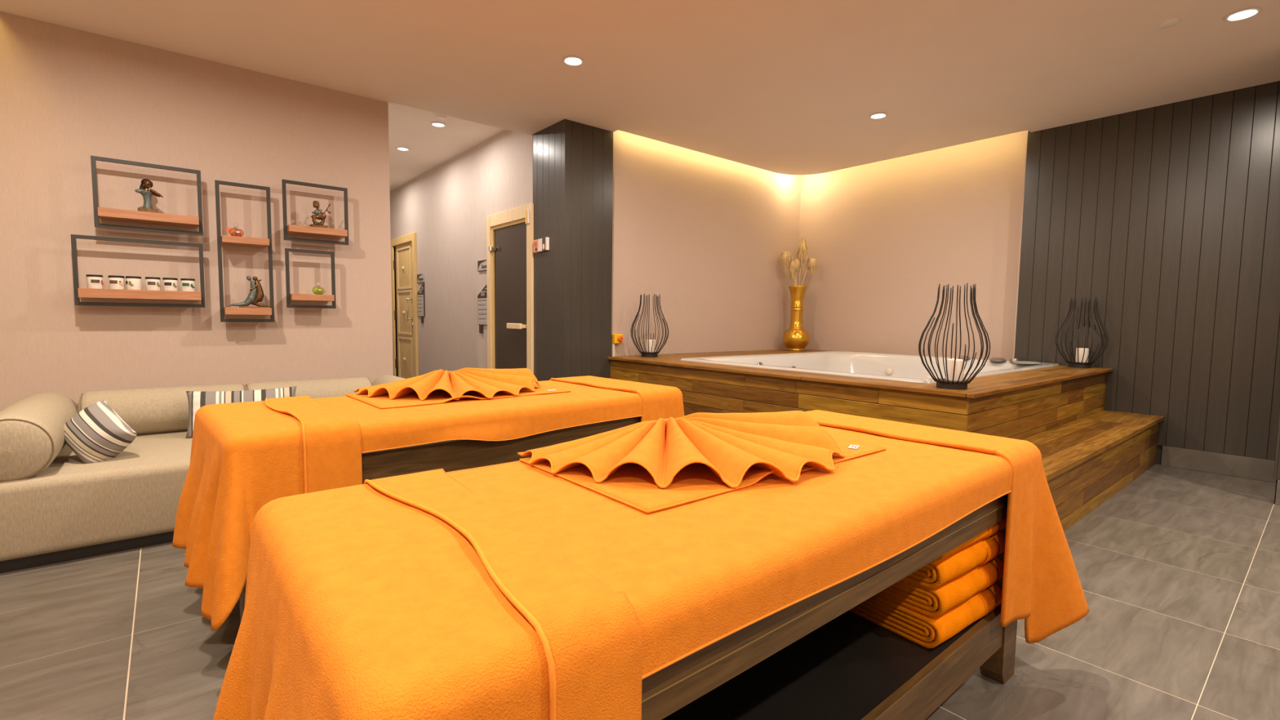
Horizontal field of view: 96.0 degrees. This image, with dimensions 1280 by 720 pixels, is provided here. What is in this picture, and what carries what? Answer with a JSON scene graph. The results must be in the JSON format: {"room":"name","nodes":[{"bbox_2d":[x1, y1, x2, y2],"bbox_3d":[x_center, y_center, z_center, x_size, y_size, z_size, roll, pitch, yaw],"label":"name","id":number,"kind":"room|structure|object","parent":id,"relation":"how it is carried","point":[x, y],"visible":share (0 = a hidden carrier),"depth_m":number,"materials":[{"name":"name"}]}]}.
{"room":"spa massage room","nodes":[
{"label":"spa massage room","id":0,"kind":"room"},
{"bbox_2d":[0,11,393,410],"bbox_3d":[-3.538,-0.702,3.505,3.830,3.000,0.140,-3,5,-39],"label":"wall","id":1,"kind":"structure","parent":0,"point":[68,95],"depth_m":3.79,"materials":[{"name":"paint"}]},
{"bbox_2d":[71,234,205,307],"bbox_3d":[-3.140,-0.547,3.634,0.622,0.418,0.184,-3,5,-39],"label":"box shelf","id":2,"kind":"object","parent":1,"relation":"attached to","point":[79,293],"visible":1,"depth_m":3.57,"materials":[{"name":"grey metal"}]},
{"bbox_2d":[85,274,103,288],"bbox_3d":[-3.282,-0.470,3.469,0.076,0.083,0.075,-3,5,-39],"label":"jar","id":3,"kind":"object","parent":2,"relation":"on","point":[93,281],"visible":0.99,"depth_m":3.44,"materials":[{"name":"white ceramic"}]},
{"bbox_2d":[107,275,124,289],"bbox_3d":[-3.207,-0.474,3.531,0.075,0.083,0.075,-3,5,-39],"label":"jar","id":4,"kind":"object","parent":2,"relation":"on","point":[114,282],"visible":0.99,"depth_m":3.50,"materials":[{"name":"white ceramic"}]},
{"bbox_2d":[125,275,142,289],"bbox_3d":[-3.146,-0.477,3.580,0.075,0.083,0.076,-3,5,-39],"label":"jar","id":5,"kind":"object","parent":2,"relation":"on","point":[132,282],"visible":0.98,"depth_m":3.55,"materials":[{"name":"white ceramic"}]},
{"bbox_2d":[145,276,160,290],"bbox_3d":[-3.075,-0.480,3.639,0.075,0.083,0.075,-3,5,-39],"label":"jar","id":6,"kind":"object","parent":2,"relation":"on","point":[152,283],"visible":0.99,"depth_m":3.61,"materials":[{"name":"white ceramic"}]},
{"bbox_2d":[162,277,177,291],"bbox_3d":[-3.009,-0.483,3.693,0.075,0.083,0.075,-3,5,-39],"label":"jar","id":7,"kind":"object","parent":2,"relation":"on","point":[169,283],"visible":0.98,"depth_m":3.67,"materials":[{"name":"white ceramic"}]},
{"bbox_2d":[180,278,195,291],"bbox_3d":[-2.941,-0.487,3.749,0.075,0.083,0.075,-3,5,-39],"label":"jar","id":8,"kind":"object","parent":2,"relation":"on","point":[187,284],"visible":0.98,"depth_m":3.72,"materials":[{"name":"white ceramic"}]},
{"bbox_2d":[90,155,203,235],"bbox_3d":[-3.092,-1.022,3.635,0.522,0.418,0.184,-3,5,-39],"label":"box shelf","id":9,"kind":"object","parent":1,"relation":"attached to","point":[104,213],"visible":1,"depth_m":3.59,"materials":[{"name":"grey metal"}]},
{"bbox_2d":[134,178,163,213],"bbox_3d":[-3.064,-1.025,3.599,0.135,0.209,0.067,-3,5,-39],"label":"figurine","id":10,"kind":"object","parent":9,"relation":"on","point":[146,184],"visible":1,"depth_m":3.58,"materials":[{"name":"brown metal"}]},
{"bbox_2d":[214,179,274,322],"bbox_3d":[-2.718,-0.732,3.967,0.309,0.938,0.184,-3,5,-39],"label":"box shelf","id":11,"kind":"object","parent":1,"relation":"attached to","point":[224,239],"visible":0.99,"depth_m":3.92,"materials":[{"name":"grey metal"}]},
{"bbox_2d":[226,222,244,236],"bbox_3d":[-2.730,-0.878,3.884,0.097,0.092,0.042,-3,5,-39],"label":"perfume bottle","id":12,"kind":"object","parent":11,"relation":"on","point":[235,231],"visible":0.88,"depth_m":3.88,"materials":[{"name":"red glass"}]},
{"bbox_2d":[228,275,271,307],"bbox_3d":[-2.684,-0.469,3.963,0.254,0.216,0.056,-3,5,-39],"label":"figurine","id":13,"kind":"object","parent":11,"relation":"on","point":[255,295],"visible":1,"depth_m":3.97,"materials":[{"name":"brown"}]},
{"bbox_2d":[284,248,336,308],"bbox_3d":[-2.417,-0.592,4.227,0.315,0.421,0.184,-3,5,-39],"label":"box shelf","id":14,"kind":"object","parent":1,"relation":"attached to","point":[302,297],"visible":1,"depth_m":4.18,"materials":[{"name":"grey metal"}]},
{"bbox_2d":[312,281,325,294],"bbox_3d":[-2.353,-0.526,4.224,0.086,0.092,0.042,-3,5,-39],"label":"perfume bottle","id":15,"kind":"object","parent":14,"relation":"on","point":[316,290],"visible":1,"depth_m":4.22,"materials":[{"name":"green glass"}]},
{"bbox_2d":[281,179,348,244],"bbox_3d":[-2.374,-1.072,4.222,0.419,0.421,0.184,-3,5,-39],"label":"box shelf","id":16,"kind":"object","parent":1,"relation":"attached to","point":[290,228],"visible":1,"depth_m":4.18,"materials":[{"name":"grey metal"}]},
{"bbox_2d":[309,200,330,227],"bbox_3d":[-2.331,-1.060,4.204,0.138,0.194,0.060,-3,5,-39],"label":"figurine","id":17,"kind":"object","parent":16,"relation":"on","point":[318,215],"visible":1,"depth_m":4.18,"materials":[{"name":"brown metal"}]},
{"bbox_2d":[387,102,506,191],"bbox_3d":[-2.973,-2.423,6.896,1.670,0.050,4.895,-3,5,-39],"label":"ceiling","id":18,"kind":"structure","parent":0,"point":[430,146],"depth_m":6.07,"materials":[{"name":"paint"}]},
{"bbox_2d":[395,146,409,151],"bbox_3d":[-2.645,-2.355,6.429,0.140,0.009,0.140,-3,5,-39],"label":"recessed light","id":19,"kind":"object","parent":18,"relation":"in","point":[402,148],"visible":1,"depth_m":6.43,"materials":[{"name":"white"}]},
{"bbox_2d":[431,121,445,127],"bbox_3d":[-1.959,-2.285,5.597,0.140,0.009,0.140,-3,5,-39],"label":"recessed light","id":20,"kind":"object","parent":18,"relation":"in","point":[434,124],"visible":1,"depth_m":5.60,"materials":[{"name":"white plastic"}]},
{"bbox_2d":[432,123,444,126],"bbox_3d":[-1.959,-2.288,5.597,0.100,0.002,0.100,-3,5,-39],"label":"diffuser","id":21,"kind":"object","parent":20,"relation":"attached to","point":[433,124],"depth_m":5.60,"materials":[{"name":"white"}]},
{"bbox_2d":[435,115,445,119],"bbox_3d":[-1.859,-2.266,5.382,0.090,0.014,0.090,-3,5,-39],"label":"smoke detector","id":22,"kind":"object","parent":18,"relation":"attached to","point":[439,117],"visible":1,"depth_m":5.36,"materials":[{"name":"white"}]},
{"bbox_2d":[389,129,533,375],"bbox_3d":[-2.494,-0.944,7.321,0.120,2.950,4.840,-3,5,-39],"label":"wall","id":23,"kind":"structure","parent":0,"point":[447,206],"depth_m":6.79,"materials":[{"name":"paint"}]},
{"bbox_2d":[391,232,418,378],"bbox_3d":[-3.413,-0.666,8.365,0.155,2.220,1.100,-3,5,-39],"label":"door","id":24,"kind":"structure","parent":23,"relation":"in","point":[404,265],"depth_m":8.37,"materials":[{"name":"brown wood"}]},
{"bbox_2d":[417,281,424,323],"bbox_3d":[-2.963,-0.774,7.792,0.016,0.550,0.250,-3,5,-39],"label":"wall sign","id":25,"kind":"object","parent":23,"relation":"attached to","point":[420,295],"visible":1,"depth_m":7.76,"materials":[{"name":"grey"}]},
{"bbox_2d":[417,273,424,283],"bbox_3d":[-2.958,-1.100,7.769,0.015,0.115,0.240,-3,5,-39],"label":"wall sign","id":26,"kind":"object","parent":23,"relation":"attached to","point":[420,277],"visible":1,"depth_m":7.75,"materials":[{"name":"beige"}]},
{"bbox_2d":[477,259,486,271],"bbox_3d":[-1.687,-1.022,6.226,0.015,0.115,0.290,-3,5,-39],"label":"wall sign","id":27,"kind":"object","parent":23,"relation":"attached to","point":[482,264],"visible":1,"depth_m":6.25,"materials":[{"name":"beige"}]},
{"bbox_2d":[477,284,487,333],"bbox_3d":[-1.707,-0.567,6.274,0.016,0.550,0.280,-3,5,-39],"label":"wall sign","id":28,"kind":"object","parent":23,"relation":"attached to","point":[482,297],"visible":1,"depth_m":6.28,"materials":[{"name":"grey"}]},
{"bbox_2d":[486,203,533,373],"bbox_3d":[-1.300,-0.419,5.832,0.162,2.150,0.977,-3,5,-39],"label":"door","id":29,"kind":"structure","parent":23,"relation":"in","point":[509,239],"depth_m":5.80,"materials":[{"name":"brown wood"}]},
{"bbox_2d":[525,208,528,223],"bbox_3d":[-1.059,-1.347,5.408,0.014,0.130,0.055,-3,5,-39],"label":"tag","id":30,"kind":"object","parent":29,"relation":"attached to","point":[526,210],"visible":1,"depth_m":5.39,"materials":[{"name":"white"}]},
{"bbox_2d":[533,120,613,381],"bbox_3d":[-0.633,-0.778,5.374,0.515,2.950,0.558,-3,5,-39],"label":"wall column","id":31,"kind":"structure","parent":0,"point":[589,148],"depth_m":5.15,"materials":[{"name":"grey wood"}]},
{"bbox_2d":[533,236,549,253],"bbox_3d":[-0.904,-1.049,5.259,0.027,0.120,0.250,-3,5,-39],"label":"card","id":32,"kind":"object","parent":31,"relation":"attached to","point":[540,245],"visible":1,"depth_m":5.24,"materials":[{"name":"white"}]},
{"bbox_2d":[563,119,567,377],"bbox_3d":[-0.653,-0.666,5.013,0.022,2.778,0.022,-3,5,-39],"label":"trim","id":33,"kind":"structure","parent":31,"relation":"attached to","point":[565,121],"depth_m":4.98,"materials":[{"name":"grey paint"}]},
{"bbox_2d":[0,0,1279,174],"bbox_3d":[0.503,-1.971,2.348,8.700,0.240,6.630,-3,5,-39],"label":"ceiling","id":34,"kind":"structure","parent":0,"point":[781,86],"depth_m":3.73,"materials":[{"name":"paint"}]},
{"bbox_2d":[562,55,583,66],"bbox_3d":[-0.439,-1.963,3.784,0.140,0.009,0.140,-3,5,-39],"label":"recessed light","id":35,"kind":"object","parent":34,"relation":"in","point":[571,60],"visible":1,"depth_m":3.78,"materials":[{"name":"white plastic"}]},
{"bbox_2d":[565,57,580,64],"bbox_3d":[-0.439,-1.966,3.784,0.100,0.002,0.100,-3,5,-39],"label":"diffuser","id":36,"kind":"object","parent":35,"relation":"attached to","point":[568,60],"depth_m":3.79,"materials":[{"name":"white plastic"}]},
{"bbox_2d":[869,112,887,119],"bbox_3d":[1.955,-2.002,4.728,0.140,0.009,0.140,-3,5,-39],"label":"recessed light","id":37,"kind":"object","parent":34,"relation":"in","point":[878,115],"visible":1,"depth_m":4.72,"materials":[{"name":"white"}]},
{"bbox_2d":[871,114,884,117],"bbox_3d":[1.955,-2.005,4.728,0.100,0.002,0.100,-3,5,-39],"label":"diffuser","id":38,"kind":"object","parent":37,"relation":"attached to","point":[873,115],"depth_m":4.73,"materials":[{"name":"white plastic"}]},
{"bbox_2d":[1158,17,1180,28],"bbox_3d":[2.954,-1.877,3.215,0.090,0.014,0.090,-3,5,-39],"label":"smoke detector","id":39,"kind":"object","parent":34,"relation":"attached to","point":[1171,22],"visible":1,"depth_m":3.20,"materials":[{"name":"white plastic"}]},
{"bbox_2d":[1224,7,1261,22],"bbox_3d":[3.260,-1.868,3.117,0.140,0.009,0.140,-3,5,-39],"label":"recessed light","id":40,"kind":"object","parent":34,"relation":"in","point":[1243,14],"visible":1,"depth_m":3.12,"materials":[{"name":"white"}]},
{"bbox_2d":[1229,9,1256,18],"bbox_3d":[3.260,-1.871,3.117,0.100,0.002,0.100,-3,5,-39],"label":"diffuser","id":41,"kind":"object","parent":40,"relation":"attached to","point":[1241,14],"depth_m":3.12,"materials":[{"name":"white plastic"}]},
{"bbox_2d":[0,463,1279,719],"bbox_3d":[-1.111,0.791,4.475,8.700,0.060,11.600,-3,5,-39],"label":"floor","id":42,"kind":"structure","parent":0,"point":[1178,570],"depth_m":2.02,"materials":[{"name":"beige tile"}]},
{"bbox_2d":[0,431,192,573],"bbox_3d":[-2.646,0.635,3.300,2.750,0.385,1.440,-3,5,-39],"label":"sofa","id":43,"kind":"object","parent":42,"relation":"on","point":[72,509],"visible":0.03,"depth_m":2.58,"materials":[{"name":"beige fabric"}]},
{"bbox_2d":[0,391,77,482],"bbox_3d":[-2.953,0.347,2.790,0.287,0.287,1.045,-3,5,-39],"label":"bolster","id":44,"kind":"object","parent":43,"relation":"on","point":[32,431],"visible":0.88,"depth_m":2.46,"materials":[{"name":"beige fabric"}]},
{"bbox_2d":[63,400,136,463],"bbox_3d":[-2.631,0.360,2.796,0.273,0.316,0.258,4,5,40],"label":"striped cushion","id":45,"kind":"object","parent":43,"relation":"on","point":[96,433],"visible":0.9,"depth_m":2.73,"materials":[{"name":"multicoloured fabric"}]},
{"bbox_2d":[76,383,245,435],"bbox_3d":[-2.827,0.300,3.461,0.794,0.275,0.275,-3,5,-39],"label":"bolster","id":46,"kind":"object","parent":43,"relation":"on","point":[150,411],"visible":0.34,"depth_m":3.33,"materials":[{"name":"beige fabric"}]},
{"bbox_2d":[185,386,296,438],"bbox_3d":[-2.370,0.304,3.449,0.551,0.256,0.166,-2,5,-33],"label":"striped cushion","id":47,"kind":"object","parent":43,"relation":"on","point":[196,399],"visible":0.35,"depth_m":3.38,"materials":[{"name":"multicoloured fabric"}]},
{"bbox_2d":[244,377,372,398],"bbox_3d":[-2.245,0.272,3.938,0.779,0.275,0.275,-3,5,-39],"label":"bolster","id":48,"kind":"object","parent":43,"relation":"on","point":[323,388],"visible":0.2,"depth_m":3.88,"materials":[{"name":"beige fabric"}]},
{"bbox_2d":[372,374,404,386],"bbox_3d":[-1.662,0.265,4.042,0.263,0.263,0.844,-3,5,-39],"label":"bolster","id":49,"kind":"object","parent":43,"relation":"on","point":[385,379],"visible":0.1,"depth_m":4.16,"materials":[{"name":"beige fabric"}]},
{"bbox_2d":[239,416,640,622],"bbox_3d":[-0.779,0.537,2.703,1.985,0.715,0.820,-3,6,-43],"label":"massage table","id":50,"kind":"object","parent":42,"relation":"on","point":[454,455],"visible":0.14,"depth_m":2.25,"materials":[{"name":"brown wood"}]},
{"bbox_2d":[311,380,644,453],"bbox_3d":[-0.713,0.230,2.738,1.615,0.128,0.861,-3,6,-43],"label":"cover","id":51,"kind":"object","parent":50,"relation":"on","point":[504,419],"visible":0.63,"depth_m":2.35,"materials":[{"name":"orange fabric"}]},
{"bbox_2d":[172,395,362,631],"bbox_3d":[-1.365,0.458,2.079,0.527,0.549,1.003,-3,6,-43],"label":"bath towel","id":52,"kind":"object","parent":51,"relation":"on","point":[246,456],"visible":0.98,"depth_m":1.82,"materials":[{"name":"orange fabric"}]},
{"bbox_2d":[344,384,570,408],"bbox_3d":[-0.858,0.149,2.784,0.914,0.027,0.517,-3,6,-41],"label":"towel","id":53,"kind":"object","parent":51,"relation":"on","point":[437,396],"visible":0.62,"depth_m":2.59,"materials":[{"name":"orange fabric"}]},
{"bbox_2d":[353,367,540,399],"bbox_3d":[-0.867,0.105,2.745,0.886,0.104,0.486,-1,5,-27],"label":"towel","id":54,"kind":"object","parent":53,"relation":"on","point":[486,382],"visible":1,"depth_m":2.72,"materials":[{"name":"orange fabric"}]},
{"bbox_2d":[549,375,684,422],"bbox_3d":[-0.142,0.315,3.283,0.386,0.389,0.860,-3,6,-43],"label":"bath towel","id":55,"kind":"object","parent":51,"relation":"on","point":[658,401],"visible":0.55,"depth_m":3.00,"materials":[{"name":"orange fabric"}]},
{"bbox_2d":[641,493,1017,719],"bbox_3d":[0.227,0.638,1.488,1.945,0.715,0.815,-3,5,-40],"label":"massage table","id":56,"kind":"object","parent":42,"relation":"on","point":[814,658],"visible":0.1,"depth_m":1.35,"materials":[{"name":"brown wood"}]},
{"bbox_2d":[213,468,642,719],"bbox_3d":[-0.398,0.619,0.877,0.500,0.671,1.018,-2,5,-36],"label":"cover","id":57,"kind":"object","parent":56,"relation":"hanging from","point":[411,596],"visible":1,"depth_m":0.74,"materials":[{"name":"orange fabric"}]},
{"bbox_2d":[445,425,1012,679],"bbox_3d":[0.306,0.321,1.508,1.575,0.103,0.801,-3,5,-40],"label":"cover","id":58,"kind":"object","parent":56,"relation":"on","point":[695,575],"visible":0.66,"depth_m":1.07,"materials":[{"name":"orange fabric"}]},
{"bbox_2d":[519,437,886,514],"bbox_3d":[0.203,0.251,1.588,0.914,0.025,0.515,-3,5,-39],"label":"towel","id":59,"kind":"object","parent":58,"relation":"on","point":[631,485],"visible":0.42,"depth_m":1.30,"materials":[{"name":"orange fabric"}]},
{"bbox_2d":[517,410,845,488],"bbox_3d":[0.176,0.213,1.503,0.918,0.096,0.494,-1,4,-21],"label":"towel","id":60,"kind":"object","parent":59,"relation":"on","point":[781,442],"visible":0.99,"depth_m":1.46,"materials":[{"name":"orange fabric"}]},
{"bbox_2d":[804,409,1088,644],"bbox_3d":[0.944,0.539,2.029,0.417,0.626,0.972,-3,5,-40],"label":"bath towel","id":61,"kind":"object","parent":58,"relation":"on","point":[1042,586],"visible":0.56,"depth_m":1.76,"materials":[{"name":"orange fabric"}]},
{"bbox_2d":[662,609,987,719],"bbox_3d":[0.206,0.771,1.482,1.715,0.020,0.711,-3,5,-40],"label":"shelf","id":62,"kind":"object","parent":56,"relation":"attached to","point":[851,667],"depth_m":1.40,"materials":[{"name":"black laminate"}]},
{"bbox_2d":[849,582,1002,648],"bbox_3d":[0.866,0.710,1.722,0.415,0.083,0.266,-2,5,-36],"label":"folded towel","id":63,"kind":"object","parent":56,"relation":"on","point":[926,632],"visible":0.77,"depth_m":1.59,"materials":[{"name":"orange fabric"}]},
{"bbox_2d":[875,556,1004,617],"bbox_3d":[0.872,0.629,1.719,0.415,0.081,0.265,-2,5,-37],"label":"folded towel","id":64,"kind":"object","parent":63,"relation":"on","point":[930,602],"visible":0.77,"depth_m":1.57,"materials":[{"name":"orange fabric"}]},
{"bbox_2d":[903,531,1005,588],"bbox_3d":[0.865,0.549,1.708,0.415,0.081,0.265,-2,5,-36],"label":"folded towel","id":65,"kind":"object","parent":64,"relation":"on","point":[935,574],"visible":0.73,"depth_m":1.55,"materials":[{"name":"orange fabric"}]},
{"bbox_2d":[933,518,1006,560],"bbox_3d":[0.867,0.482,1.704,0.413,0.053,0.262,-2,5,-36],"label":"folded towel","id":66,"kind":"object","parent":65,"relation":"on","point":[1002,525],"visible":0.2,"depth_m":1.61,"materials":[{"name":"orange fabric"}]},
{"bbox_2d":[607,349,1164,531],"bbox_3d":[1.931,0.392,4.995,2.968,0.735,3.522,-3,5,-39],"label":"tub deck","id":67,"kind":"object","parent":42,"relation":"on","point":[1090,452],"visible":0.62,"depth_m":3.71,"materials":[{"name":"brown wood"}]},
{"bbox_2d":[631,293,668,357],"bbox_3d":[0.091,-0.325,5.413,0.359,0.588,0.358,4,5,35],"label":"wire lantern","id":68,"kind":"object","parent":67,"relation":"on","point":[644,353],"visible":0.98,"depth_m":5.38,"materials":[{"name":"black metal"}]},
{"bbox_2d":[646,338,655,351],"bbox_3d":[0.103,-0.138,5.426,0.084,0.123,0.084,-3,5,-39],"label":"pillar candle","id":69,"kind":"object","parent":68,"relation":"in","point":[651,340],"visible":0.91,"depth_m":5.39,"materials":[{"name":"beige wax"}]},
{"bbox_2d":[782,285,809,351],"bbox_3d":[1.853,-0.489,6.814,0.313,0.756,0.313,-3,5,-39],"label":"floor vase","id":70,"kind":"object","parent":67,"relation":"on","point":[796,338],"visible":1,"depth_m":6.74,"materials":[{"name":"gold metal"}]},
{"bbox_2d":[778,251,795,285],"bbox_3d":[1.719,-0.991,6.783,0.202,0.558,0.182,-3,5,-39],"label":"flower","id":71,"kind":"object","parent":70,"relation":"in","point":[785,256],"visible":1,"depth_m":6.73,"materials":[{"name":"beige plant"}]},
{"bbox_2d":[787,261,796,284],"bbox_3d":[1.793,-0.936,6.781,0.118,0.452,0.115,-3,5,-39],"label":"stem","id":72,"kind":"object","parent":70,"relation":"in","point":[792,268],"visible":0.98,"depth_m":6.74,"materials":[{"name":"beige plant"}]},
{"bbox_2d":[794,258,801,284],"bbox_3d":[1.848,-0.951,6.795,0.117,0.480,0.119,-3,5,-39],"label":"stem","id":73,"kind":"object","parent":70,"relation":"in","point":[798,264],"visible":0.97,"depth_m":6.75,"materials":[{"name":"beige plant"}]},
{"bbox_2d":[795,237,808,283],"bbox_3d":[1.902,-1.073,6.771,0.163,0.728,0.170,-3,5,-39],"label":"stem","id":74,"kind":"object","parent":70,"relation":"in","point":[802,251],"visible":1,"depth_m":6.72,"materials":[{"name":"beige plant"}]},
{"bbox_2d":[801,257,817,285],"bbox_3d":[2.002,-0.949,6.775,0.191,0.482,0.171,-3,5,-39],"label":"stem","id":75,"kind":"object","parent":70,"relation":"in","point":[811,264],"visible":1,"depth_m":6.74,"materials":[{"name":"beige plant"}]},
{"bbox_2d":[680,351,1059,383],"bbox_3d":[1.979,0.344,5.026,2.489,0.739,2.144,-3,5,-39],"label":"tub","id":76,"kind":"object","parent":67,"relation":"in","point":[902,367],"visible":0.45,"depth_m":5.74,"materials":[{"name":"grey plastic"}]},
{"bbox_2d":[918,283,990,389],"bbox_3d":[1.721,-0.130,3.156,0.348,0.570,0.348,0,4,-5],"label":"wire lantern","id":77,"kind":"object","parent":67,"relation":"on","point":[941,383],"visible":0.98,"depth_m":3.11,"materials":[{"name":"black metal"}]},
{"bbox_2d":[946,359,964,381],"bbox_3d":[1.733,0.050,3.168,0.084,0.123,0.084,-3,5,-39],"label":"pillar candle","id":78,"kind":"object","parent":77,"relation":"in","point":[950,362],"visible":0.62,"depth_m":3.13,"materials":[{"name":"beige wax"}]},
{"bbox_2d":[1055,297,1108,368],"bbox_3d":[3.646,-0.226,4.756,0.351,0.576,0.351,5,6,43],"label":"wire lantern","id":79,"kind":"object","parent":67,"relation":"on","point":[1070,364],"visible":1,"depth_m":4.71,"materials":[{"name":"black metal"}]},
{"bbox_2d":[1075,346,1088,362],"bbox_3d":[3.658,-0.044,4.768,0.084,0.123,0.084,-3,5,-39],"label":"pillar candle","id":80,"kind":"object","parent":79,"relation":"in","point":[1081,350],"visible":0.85,"depth_m":4.74,"materials":[{"name":"beige wax"}]},
{"bbox_2d":[611,129,800,355],"bbox_3d":[0.821,-0.856,6.347,3.080,3.000,0.120,-3,5,-39],"label":"wall","id":81,"kind":"structure","parent":0,"point":[708,234],"depth_m":6.08,"materials":[{"name":"paint"}]},
{"bbox_2d":[611,343,614,356],"bbox_3d":[-0.258,0.271,5.454,0.027,0.855,0.030,-3,5,-39],"label":"conduit","id":82,"kind":"object","parent":81,"relation":"attached to","point":[612,344],"visible":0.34,"depth_m":5.41,"materials":[{"name":"beige plastic"}]},
{"bbox_2d":[611,333,622,343],"bbox_3d":[-0.202,-0.199,5.415,0.090,0.090,0.100,-3,5,-39],"label":"switch","id":83,"kind":"object","parent":81,"relation":"attached to","point":[616,338],"visible":1,"depth_m":5.39,"materials":[{"name":"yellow plastic"}]},
{"bbox_2d":[797,130,1026,360],"bbox_3d":[2.811,-0.827,6.290,0.120,3.000,2.500,-3,5,-39],"label":"wall","id":84,"kind":"structure","parent":0,"point":[882,237],"depth_m":6.07,"materials":[{"name":"paint"}]},
{"bbox_2d":[1014,80,1279,464],"bbox_3d":[4.023,-0.664,4.610,0.150,2.950,1.694,-3,5,-39],"label":"wall","id":85,"kind":"structure","parent":0,"point":[1167,215],"depth_m":4.42,"materials":[{"name":"grey wood"}]},
{"bbox_2d":[1013,129,1028,357],"bbox_3d":[3.488,-0.948,5.249,0.146,2.210,0.010,-3,5,-39],"label":"trim","id":86,"kind":"structure","parent":85,"relation":"attached to","point":[1027,130],"depth_m":5.20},
{"bbox_2d":[1160,445,1275,482],"bbox_3d":[4.284,0.766,4.265,0.023,0.154,0.633,-3,5,-39],"label":"baseboard","id":87,"kind":"structure","parent":85,"relation":"attached to","point":[1255,468],"depth_m":4.25,"materials":[{"name":"beige tile"}]},
{"bbox_2d":[1273,410,1279,503],"bbox_3d":[4.898,-0.537,3.027,0.956,2.950,1.909,-3,5,-39],"label":"wall","id":88,"kind":"structure","parent":0,"point":[1277,464],"depth_m":3.54,"materials":[{"name":"black"}]},
{"bbox_2d":[1275,480,1279,505],"bbox_3d":[4.519,0.875,2.827,0.023,0.154,1.880,-3,5,-39],"label":"baseboard","id":89,"kind":"structure","parent":88,"relation":"attached to","point":[1277,495],"depth_m":3.54,"materials":[{"name":"beige tile"}]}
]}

